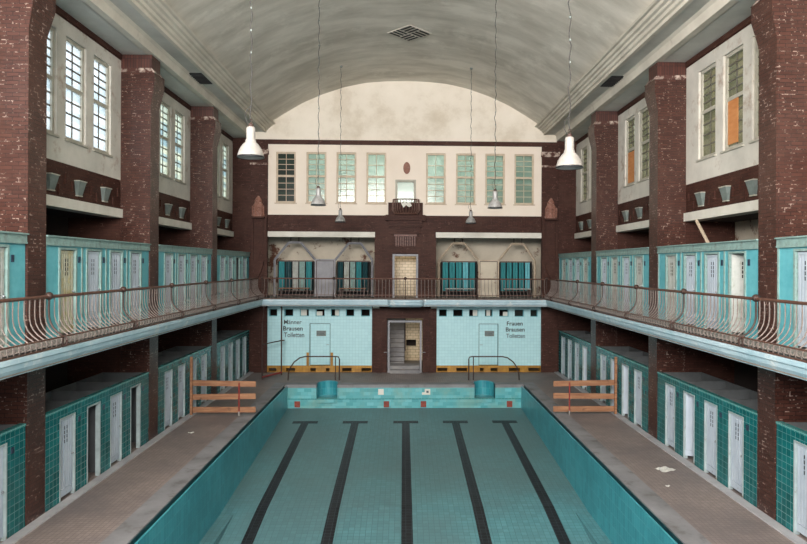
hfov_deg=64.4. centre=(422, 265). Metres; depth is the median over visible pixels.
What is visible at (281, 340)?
gate
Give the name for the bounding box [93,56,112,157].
window
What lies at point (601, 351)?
cabin
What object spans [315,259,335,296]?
door
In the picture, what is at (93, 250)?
cabin
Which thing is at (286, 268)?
curtained cubicle
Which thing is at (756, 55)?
window
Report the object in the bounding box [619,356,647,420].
cabin
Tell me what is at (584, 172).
window
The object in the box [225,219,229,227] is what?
wall lamp
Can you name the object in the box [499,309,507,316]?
window
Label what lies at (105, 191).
wall lamp
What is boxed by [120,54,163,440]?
brick pillar
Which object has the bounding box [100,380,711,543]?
swimming pool
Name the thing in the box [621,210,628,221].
wall lamp
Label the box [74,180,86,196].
wall lamp
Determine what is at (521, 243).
brace
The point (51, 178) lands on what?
wall lamp
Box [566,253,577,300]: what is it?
cabin
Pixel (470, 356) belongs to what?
pool handrail
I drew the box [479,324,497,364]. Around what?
door
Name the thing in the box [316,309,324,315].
window
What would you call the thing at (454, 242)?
brace
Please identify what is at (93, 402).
cabin
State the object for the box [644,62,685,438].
brick pillar
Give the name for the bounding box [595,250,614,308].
cabin
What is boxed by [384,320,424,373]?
door frame
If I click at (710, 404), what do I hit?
cabin
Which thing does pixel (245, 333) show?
cabin
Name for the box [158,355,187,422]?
cabin
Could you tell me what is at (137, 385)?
cabin
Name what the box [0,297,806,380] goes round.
balcony
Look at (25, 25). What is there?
brick pillar
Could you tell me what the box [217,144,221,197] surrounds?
window
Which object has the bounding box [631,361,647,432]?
cabin
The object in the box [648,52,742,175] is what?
wall
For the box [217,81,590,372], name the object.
wall
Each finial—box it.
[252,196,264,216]
[545,198,556,217]
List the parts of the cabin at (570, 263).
door frame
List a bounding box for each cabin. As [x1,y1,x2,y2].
[0,231,28,346]
[0,423,25,540]
[45,390,105,487]
[45,400,81,511]
[46,235,84,338]
[52,381,126,470]
[77,372,148,456]
[81,238,108,331]
[105,240,128,326]
[126,242,150,321]
[158,245,177,315]
[158,351,198,413]
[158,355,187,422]
[158,361,175,433]
[164,346,211,405]
[175,246,189,311]
[187,247,200,309]
[198,248,212,306]
[216,339,226,393]
[217,250,228,303]
[217,330,248,376]
[217,333,241,380]
[217,336,234,386]
[226,251,235,301]
[234,251,241,299]
[241,252,249,298]
[558,253,571,297]
[559,330,590,376]
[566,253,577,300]
[566,334,590,380]
[573,252,580,302]
[573,336,590,386]
[580,251,590,304]
[581,340,590,392]
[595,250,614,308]
[596,346,643,404]
[607,249,628,310]
[608,351,648,412]
[618,249,639,313]
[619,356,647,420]
[630,247,648,316]
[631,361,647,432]
[656,245,694,322]
[657,372,725,453]
[678,243,717,326]
[679,381,749,467]
[698,242,743,332]
[699,389,757,483]
[721,239,757,339]
[722,399,756,507]
[774,235,806,347]
[776,421,806,536]
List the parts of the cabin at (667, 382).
door frame, panel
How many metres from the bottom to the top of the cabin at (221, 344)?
2.050 m
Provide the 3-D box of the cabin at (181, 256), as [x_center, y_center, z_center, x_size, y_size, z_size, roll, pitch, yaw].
[-8.710,0.446,21.463,1.400,2.170,1.200,0,0,-2]
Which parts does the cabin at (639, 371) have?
door frame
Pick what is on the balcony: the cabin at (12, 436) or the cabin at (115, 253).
the cabin at (115, 253)
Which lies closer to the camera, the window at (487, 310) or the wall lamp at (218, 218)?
the wall lamp at (218, 218)
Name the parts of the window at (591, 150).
frame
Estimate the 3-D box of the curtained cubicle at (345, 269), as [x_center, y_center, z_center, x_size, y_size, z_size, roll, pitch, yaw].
[-3.494,0.654,32.650,1.640,1.800,0.940,0,0,-2]
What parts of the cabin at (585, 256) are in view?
door frame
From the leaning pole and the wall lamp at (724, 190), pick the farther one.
the leaning pole
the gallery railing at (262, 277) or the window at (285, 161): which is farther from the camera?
the window at (285, 161)
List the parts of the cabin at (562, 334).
door frame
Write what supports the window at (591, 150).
in the wall at (735, 219)
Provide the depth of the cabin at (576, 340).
28.07 m
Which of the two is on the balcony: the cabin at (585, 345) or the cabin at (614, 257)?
the cabin at (614, 257)
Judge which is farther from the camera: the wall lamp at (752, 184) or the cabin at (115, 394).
the cabin at (115, 394)
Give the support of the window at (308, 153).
in the wall at (405, 121)
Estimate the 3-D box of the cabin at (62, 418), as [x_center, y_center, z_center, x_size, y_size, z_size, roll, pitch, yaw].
[-8.524,4.127,14.006,1.358,2.050,1.521,0,0,-2]
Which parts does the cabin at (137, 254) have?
door frame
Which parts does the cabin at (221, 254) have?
door frame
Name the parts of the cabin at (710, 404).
door frame, panel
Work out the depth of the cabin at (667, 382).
18.44 m
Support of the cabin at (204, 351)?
on the floor
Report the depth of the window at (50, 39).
15.14 m
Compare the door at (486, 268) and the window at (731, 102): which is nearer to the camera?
the window at (731, 102)
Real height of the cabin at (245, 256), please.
2.170 m
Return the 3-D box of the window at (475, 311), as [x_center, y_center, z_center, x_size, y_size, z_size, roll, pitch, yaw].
[2.498,2.321,31.404,0.463,0.360,0.090,0,0,-2]
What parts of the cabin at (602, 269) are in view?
door frame, turquoise panel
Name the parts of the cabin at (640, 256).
door frame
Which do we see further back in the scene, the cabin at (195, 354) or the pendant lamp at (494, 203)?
the cabin at (195, 354)
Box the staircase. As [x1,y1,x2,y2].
[387,318,405,367]
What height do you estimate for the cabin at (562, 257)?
2.170 m
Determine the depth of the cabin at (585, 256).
26.75 m
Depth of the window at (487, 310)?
31.45 m
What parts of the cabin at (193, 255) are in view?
door frame, turquoise panel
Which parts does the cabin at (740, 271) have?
door frame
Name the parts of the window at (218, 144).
frame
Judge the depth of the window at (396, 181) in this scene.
30.52 m
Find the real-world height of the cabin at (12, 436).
2.050 m
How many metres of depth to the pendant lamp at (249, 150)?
11.15 m
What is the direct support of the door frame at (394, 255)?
in the wall at (405, 121)
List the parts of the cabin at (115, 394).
panel, door frame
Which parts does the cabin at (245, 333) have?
door frame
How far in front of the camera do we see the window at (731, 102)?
16.69 m
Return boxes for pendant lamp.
[237,0,264,159]
[311,0,325,205]
[335,66,345,222]
[465,68,475,223]
[488,0,502,208]
[556,0,582,169]
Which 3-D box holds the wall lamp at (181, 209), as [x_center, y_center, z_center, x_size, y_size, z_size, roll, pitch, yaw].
[-8.895,-1.948,23.734,0.145,0.395,0.390,0,0,-2]
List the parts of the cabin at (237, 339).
door frame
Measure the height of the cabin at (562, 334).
2.050 m
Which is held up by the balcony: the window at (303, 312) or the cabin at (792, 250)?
the cabin at (792, 250)
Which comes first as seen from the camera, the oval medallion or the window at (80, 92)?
the window at (80, 92)
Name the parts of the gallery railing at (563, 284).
rail, handrail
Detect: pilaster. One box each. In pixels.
[250,143,268,372]
[541,146,559,371]
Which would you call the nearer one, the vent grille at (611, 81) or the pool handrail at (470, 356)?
the vent grille at (611, 81)
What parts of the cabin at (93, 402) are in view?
panel, door frame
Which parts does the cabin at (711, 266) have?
door frame, turquoise panel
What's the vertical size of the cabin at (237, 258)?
2.170 m
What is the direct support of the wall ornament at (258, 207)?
on the pilaster at (258, 254)
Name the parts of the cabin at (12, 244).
door frame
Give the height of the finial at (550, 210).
1.000 m
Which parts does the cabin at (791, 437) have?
door frame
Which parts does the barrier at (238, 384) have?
timber post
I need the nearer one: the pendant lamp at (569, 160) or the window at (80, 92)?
the pendant lamp at (569, 160)
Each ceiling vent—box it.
[189,73,211,83]
[387,25,431,40]
[600,76,623,86]
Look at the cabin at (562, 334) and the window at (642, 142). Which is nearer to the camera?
the window at (642, 142)
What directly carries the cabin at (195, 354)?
on the floor
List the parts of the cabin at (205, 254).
door frame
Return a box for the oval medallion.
[403,162,409,173]
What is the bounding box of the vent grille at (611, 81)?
[603,78,622,84]
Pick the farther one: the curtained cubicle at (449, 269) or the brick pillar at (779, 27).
the curtained cubicle at (449, 269)
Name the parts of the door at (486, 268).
moulding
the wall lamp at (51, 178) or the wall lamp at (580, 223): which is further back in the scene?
the wall lamp at (580, 223)
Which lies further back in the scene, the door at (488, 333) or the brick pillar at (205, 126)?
the door at (488, 333)
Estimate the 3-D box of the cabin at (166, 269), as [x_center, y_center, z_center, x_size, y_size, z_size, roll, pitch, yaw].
[-8.669,0.446,20.104,1.400,2.170,1.521,0,0,-2]
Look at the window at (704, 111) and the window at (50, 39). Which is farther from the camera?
the window at (704, 111)
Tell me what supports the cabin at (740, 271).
on the balcony
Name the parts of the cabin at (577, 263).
door frame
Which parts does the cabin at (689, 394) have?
door frame, panel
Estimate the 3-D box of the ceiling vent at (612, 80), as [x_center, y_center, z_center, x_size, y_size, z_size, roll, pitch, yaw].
[6.596,-6.378,22.207,0.460,0.045,1.240,0,0,-2]
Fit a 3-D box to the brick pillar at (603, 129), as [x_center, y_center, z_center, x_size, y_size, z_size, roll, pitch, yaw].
[7.206,-0.435,25.658,0.980,11.315,0.800,0,0,-2]
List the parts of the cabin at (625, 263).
door frame, turquoise panel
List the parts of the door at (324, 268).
moulding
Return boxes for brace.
[273,237,315,295]
[335,242,372,296]
[437,238,478,296]
[498,239,535,296]
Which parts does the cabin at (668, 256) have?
door frame, turquoise panel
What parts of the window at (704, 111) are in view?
sill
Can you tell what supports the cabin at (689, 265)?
on the balcony
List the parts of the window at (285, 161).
pane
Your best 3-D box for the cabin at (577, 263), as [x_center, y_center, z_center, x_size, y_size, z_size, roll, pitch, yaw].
[7.420,0.518,28.040,1.400,2.170,1.200,0,0,-2]
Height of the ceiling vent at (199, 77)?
0.045 m
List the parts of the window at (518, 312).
pane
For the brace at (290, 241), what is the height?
3.260 m
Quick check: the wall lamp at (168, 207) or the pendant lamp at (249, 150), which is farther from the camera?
the wall lamp at (168, 207)
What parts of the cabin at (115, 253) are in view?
door frame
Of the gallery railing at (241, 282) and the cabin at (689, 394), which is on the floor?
the cabin at (689, 394)
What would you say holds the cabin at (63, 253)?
on the balcony
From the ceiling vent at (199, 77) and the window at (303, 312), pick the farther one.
the window at (303, 312)
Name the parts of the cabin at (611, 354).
door frame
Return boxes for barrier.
[190,357,255,415]
[553,357,616,414]
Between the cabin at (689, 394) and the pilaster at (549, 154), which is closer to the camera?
the cabin at (689, 394)
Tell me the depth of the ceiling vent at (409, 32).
24.56 m
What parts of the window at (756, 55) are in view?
frame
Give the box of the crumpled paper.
[655,466,675,471]
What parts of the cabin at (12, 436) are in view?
door frame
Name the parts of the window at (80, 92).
sill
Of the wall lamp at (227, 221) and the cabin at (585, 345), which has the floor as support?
the cabin at (585, 345)
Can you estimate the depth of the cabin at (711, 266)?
15.85 m
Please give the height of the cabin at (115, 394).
2.050 m
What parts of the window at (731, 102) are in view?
sill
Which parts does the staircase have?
handrail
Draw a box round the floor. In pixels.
[0,355,806,543]
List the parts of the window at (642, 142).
frame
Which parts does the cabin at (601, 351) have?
door frame, panel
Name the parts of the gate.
arm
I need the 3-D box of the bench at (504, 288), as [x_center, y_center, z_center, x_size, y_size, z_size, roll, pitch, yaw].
[4.745,1.371,32.027,1.340,0.440,0.300,0,0,-2]
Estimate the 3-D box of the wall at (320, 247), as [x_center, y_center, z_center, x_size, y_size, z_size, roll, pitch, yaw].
[-0.925,-1.114,34.322,18.000,12.600,6.330,0,0,-2]
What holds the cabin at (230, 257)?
on the balcony
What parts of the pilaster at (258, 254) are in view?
panel frame, cap moulding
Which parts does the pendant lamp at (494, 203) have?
lamp shade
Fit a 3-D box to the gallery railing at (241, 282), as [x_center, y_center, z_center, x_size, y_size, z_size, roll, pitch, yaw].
[-7.101,1.020,18.921,0.439,1.043,21.050,0,0,-2]
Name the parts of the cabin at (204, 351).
panel, door frame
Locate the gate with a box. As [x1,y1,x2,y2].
[261,306,284,378]
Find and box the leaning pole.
[695,219,709,242]
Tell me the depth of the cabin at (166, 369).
20.21 m
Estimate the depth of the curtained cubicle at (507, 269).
32.45 m
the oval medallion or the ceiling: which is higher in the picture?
the ceiling
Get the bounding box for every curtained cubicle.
[278,260,314,295]
[337,261,370,296]
[440,261,476,296]
[499,261,531,296]
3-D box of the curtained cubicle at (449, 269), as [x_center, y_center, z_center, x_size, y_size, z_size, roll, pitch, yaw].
[1.854,0.678,32.810,1.800,1.800,0.940,0,0,-2]
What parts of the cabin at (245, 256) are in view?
door frame, turquoise panel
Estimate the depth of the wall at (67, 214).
18.26 m
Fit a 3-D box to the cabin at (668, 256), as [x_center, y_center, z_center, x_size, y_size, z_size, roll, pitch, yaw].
[7.709,0.520,18.415,1.400,2.170,1.521,0,0,-2]
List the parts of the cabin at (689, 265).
door frame, turquoise panel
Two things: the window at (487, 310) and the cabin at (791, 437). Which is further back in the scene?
the window at (487, 310)
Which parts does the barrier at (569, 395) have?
timber post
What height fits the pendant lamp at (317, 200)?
6.950 m
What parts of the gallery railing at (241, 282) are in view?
handrail, rail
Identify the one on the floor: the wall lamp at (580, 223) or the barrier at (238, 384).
the barrier at (238, 384)
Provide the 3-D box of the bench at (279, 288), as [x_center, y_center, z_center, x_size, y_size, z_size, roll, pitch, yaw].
[-6.340,1.321,31.694,1.500,0.440,0.300,0,0,-2]
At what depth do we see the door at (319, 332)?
31.13 m
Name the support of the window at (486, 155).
in the wall at (405, 121)
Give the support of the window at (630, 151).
in the wall at (735, 219)
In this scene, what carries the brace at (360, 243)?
on the wall at (320, 247)
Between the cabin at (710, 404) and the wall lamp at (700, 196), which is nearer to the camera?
the cabin at (710, 404)
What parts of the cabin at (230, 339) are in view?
door frame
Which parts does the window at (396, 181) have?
balcony railing, handrail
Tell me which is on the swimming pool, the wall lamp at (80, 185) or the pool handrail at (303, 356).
the pool handrail at (303, 356)
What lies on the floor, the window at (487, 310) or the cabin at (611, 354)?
the cabin at (611, 354)
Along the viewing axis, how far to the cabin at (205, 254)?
24.03 m
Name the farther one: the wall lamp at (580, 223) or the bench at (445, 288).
the bench at (445, 288)
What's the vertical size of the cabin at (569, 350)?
2.050 m
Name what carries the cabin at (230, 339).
on the floor
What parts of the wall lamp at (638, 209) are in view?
lamp glass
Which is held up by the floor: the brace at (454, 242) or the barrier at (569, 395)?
the barrier at (569, 395)
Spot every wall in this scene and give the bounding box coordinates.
[45,5,233,392]
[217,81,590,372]
[268,154,540,359]
[574,15,758,391]
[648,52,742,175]
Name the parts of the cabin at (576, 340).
door frame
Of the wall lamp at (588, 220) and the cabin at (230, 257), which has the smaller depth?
the cabin at (230, 257)
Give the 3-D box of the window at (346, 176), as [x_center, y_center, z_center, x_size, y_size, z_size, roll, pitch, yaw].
[-3.697,-4.237,31.138,1.060,2.520,0.230,0,0,-2]
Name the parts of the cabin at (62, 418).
door frame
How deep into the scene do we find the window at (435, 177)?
31.27 m
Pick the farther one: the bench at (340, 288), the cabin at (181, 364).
the bench at (340, 288)
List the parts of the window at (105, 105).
sill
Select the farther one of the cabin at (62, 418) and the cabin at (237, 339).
the cabin at (237, 339)
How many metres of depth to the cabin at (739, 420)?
14.49 m
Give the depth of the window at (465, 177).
31.32 m
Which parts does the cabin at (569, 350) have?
door frame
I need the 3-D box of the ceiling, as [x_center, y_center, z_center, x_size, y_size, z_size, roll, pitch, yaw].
[-0.273,-7.676,13.582,17.420,3.090,35.170,0,0,-2]
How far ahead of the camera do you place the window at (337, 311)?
31.23 m
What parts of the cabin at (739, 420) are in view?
door frame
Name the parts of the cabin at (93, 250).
door frame, turquoise panel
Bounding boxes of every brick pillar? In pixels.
[0,0,55,525]
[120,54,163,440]
[189,106,220,393]
[588,111,617,392]
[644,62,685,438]
[750,0,806,520]
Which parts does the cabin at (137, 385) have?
panel, door frame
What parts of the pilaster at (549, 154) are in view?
panel frame, cap moulding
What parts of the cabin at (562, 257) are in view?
door frame, turquoise panel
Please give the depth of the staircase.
33.78 m
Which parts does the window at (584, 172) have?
frame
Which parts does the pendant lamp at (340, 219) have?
lamp shade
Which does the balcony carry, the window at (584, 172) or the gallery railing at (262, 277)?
the gallery railing at (262, 277)
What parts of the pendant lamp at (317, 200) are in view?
lamp shade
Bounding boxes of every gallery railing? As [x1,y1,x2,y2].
[0,277,264,361]
[259,276,549,299]
[544,278,806,362]
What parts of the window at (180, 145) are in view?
frame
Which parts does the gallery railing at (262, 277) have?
sill rail, rail, handrail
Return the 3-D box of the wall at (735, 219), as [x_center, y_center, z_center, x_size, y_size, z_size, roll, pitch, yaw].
[8.866,-0.580,13.857,1.770,11.620,35.170,0,0,-2]
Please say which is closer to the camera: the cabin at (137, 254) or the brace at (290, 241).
the cabin at (137, 254)
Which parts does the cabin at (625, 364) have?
door frame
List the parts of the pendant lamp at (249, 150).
lamp shade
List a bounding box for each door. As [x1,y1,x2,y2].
[310,323,329,364]
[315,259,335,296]
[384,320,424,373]
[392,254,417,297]
[478,260,498,296]
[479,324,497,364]
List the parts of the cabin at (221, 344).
door frame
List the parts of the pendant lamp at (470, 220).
lamp shade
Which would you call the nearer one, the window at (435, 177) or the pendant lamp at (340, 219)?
the pendant lamp at (340, 219)
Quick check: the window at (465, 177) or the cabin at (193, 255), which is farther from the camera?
the window at (465, 177)
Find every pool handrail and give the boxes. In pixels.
[287,356,339,379]
[468,356,519,379]
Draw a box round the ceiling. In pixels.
[56,0,756,140]
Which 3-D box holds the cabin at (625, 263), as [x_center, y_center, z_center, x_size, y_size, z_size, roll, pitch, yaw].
[7.603,0.519,21.953,1.400,2.170,1.200,0,0,-2]
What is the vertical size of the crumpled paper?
0.028 m
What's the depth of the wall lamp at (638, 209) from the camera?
22.73 m
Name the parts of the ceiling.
cornice, cornice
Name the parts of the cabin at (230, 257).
door frame, turquoise panel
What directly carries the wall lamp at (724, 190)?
attached to the wall at (735, 219)
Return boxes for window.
[47,27,59,137]
[65,37,88,148]
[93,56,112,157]
[160,102,172,179]
[175,111,185,184]
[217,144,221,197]
[222,144,229,200]
[275,152,296,203]
[300,309,306,315]
[305,152,326,203]
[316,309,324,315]
[331,309,339,315]
[335,152,356,203]
[365,153,386,204]
[392,180,419,214]
[425,153,446,204]
[455,154,476,204]
[469,309,477,316]
[484,154,505,204]
[485,309,492,316]
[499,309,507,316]
[513,154,534,205]
[515,309,523,316]
[530,310,536,316]
[579,146,586,202]
[588,150,591,199]
[623,115,634,187]
[636,107,648,182]
[696,63,715,161]
[720,45,743,153]
[749,38,758,143]
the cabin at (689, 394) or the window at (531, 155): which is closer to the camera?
the cabin at (689, 394)
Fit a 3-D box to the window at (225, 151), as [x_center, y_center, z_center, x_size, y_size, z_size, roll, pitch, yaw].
[-9.201,-4.341,29.732,0.230,2.580,1.100,0,0,-2]
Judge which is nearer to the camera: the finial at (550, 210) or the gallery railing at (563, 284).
the gallery railing at (563, 284)
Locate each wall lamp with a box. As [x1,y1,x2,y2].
[46,172,59,190]
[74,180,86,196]
[100,187,111,201]
[165,204,171,215]
[179,207,185,218]
[217,217,221,225]
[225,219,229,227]
[578,222,582,229]
[586,219,590,228]
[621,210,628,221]
[635,207,642,218]
[694,192,705,206]
[718,185,730,201]
[744,179,757,196]
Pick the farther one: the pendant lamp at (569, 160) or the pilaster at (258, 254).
the pilaster at (258, 254)
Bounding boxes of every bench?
[279,288,309,296]
[340,288,365,296]
[445,288,474,296]
[504,288,529,297]
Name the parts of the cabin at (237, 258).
door frame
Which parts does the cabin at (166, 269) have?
door frame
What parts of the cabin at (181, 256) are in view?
door frame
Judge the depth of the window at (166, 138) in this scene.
22.65 m
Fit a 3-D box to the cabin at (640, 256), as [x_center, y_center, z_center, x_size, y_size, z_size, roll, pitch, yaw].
[7.644,0.519,20.593,1.400,2.170,1.521,0,0,-2]
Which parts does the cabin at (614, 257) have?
door frame, turquoise panel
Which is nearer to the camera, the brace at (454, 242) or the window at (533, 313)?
the window at (533, 313)
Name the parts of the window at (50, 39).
frame, sill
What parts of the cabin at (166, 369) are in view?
door frame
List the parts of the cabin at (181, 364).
door frame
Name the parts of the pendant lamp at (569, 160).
lamp shade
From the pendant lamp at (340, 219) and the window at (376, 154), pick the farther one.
the window at (376, 154)
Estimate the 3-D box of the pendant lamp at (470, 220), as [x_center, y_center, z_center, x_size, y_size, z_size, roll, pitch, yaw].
[2.133,-5.318,28.076,0.477,6.950,0.477,0,0,-2]
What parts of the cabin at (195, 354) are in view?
door frame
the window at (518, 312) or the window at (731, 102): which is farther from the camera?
the window at (518, 312)
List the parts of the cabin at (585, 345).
door frame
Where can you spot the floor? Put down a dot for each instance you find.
(90, 514)
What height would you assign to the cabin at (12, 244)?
2.170 m
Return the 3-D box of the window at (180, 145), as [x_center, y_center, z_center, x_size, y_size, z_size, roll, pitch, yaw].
[-9.019,-4.341,23.645,0.230,2.580,1.100,0,0,-2]
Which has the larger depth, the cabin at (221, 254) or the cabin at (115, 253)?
the cabin at (221, 254)
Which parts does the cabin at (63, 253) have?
door frame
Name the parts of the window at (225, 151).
frame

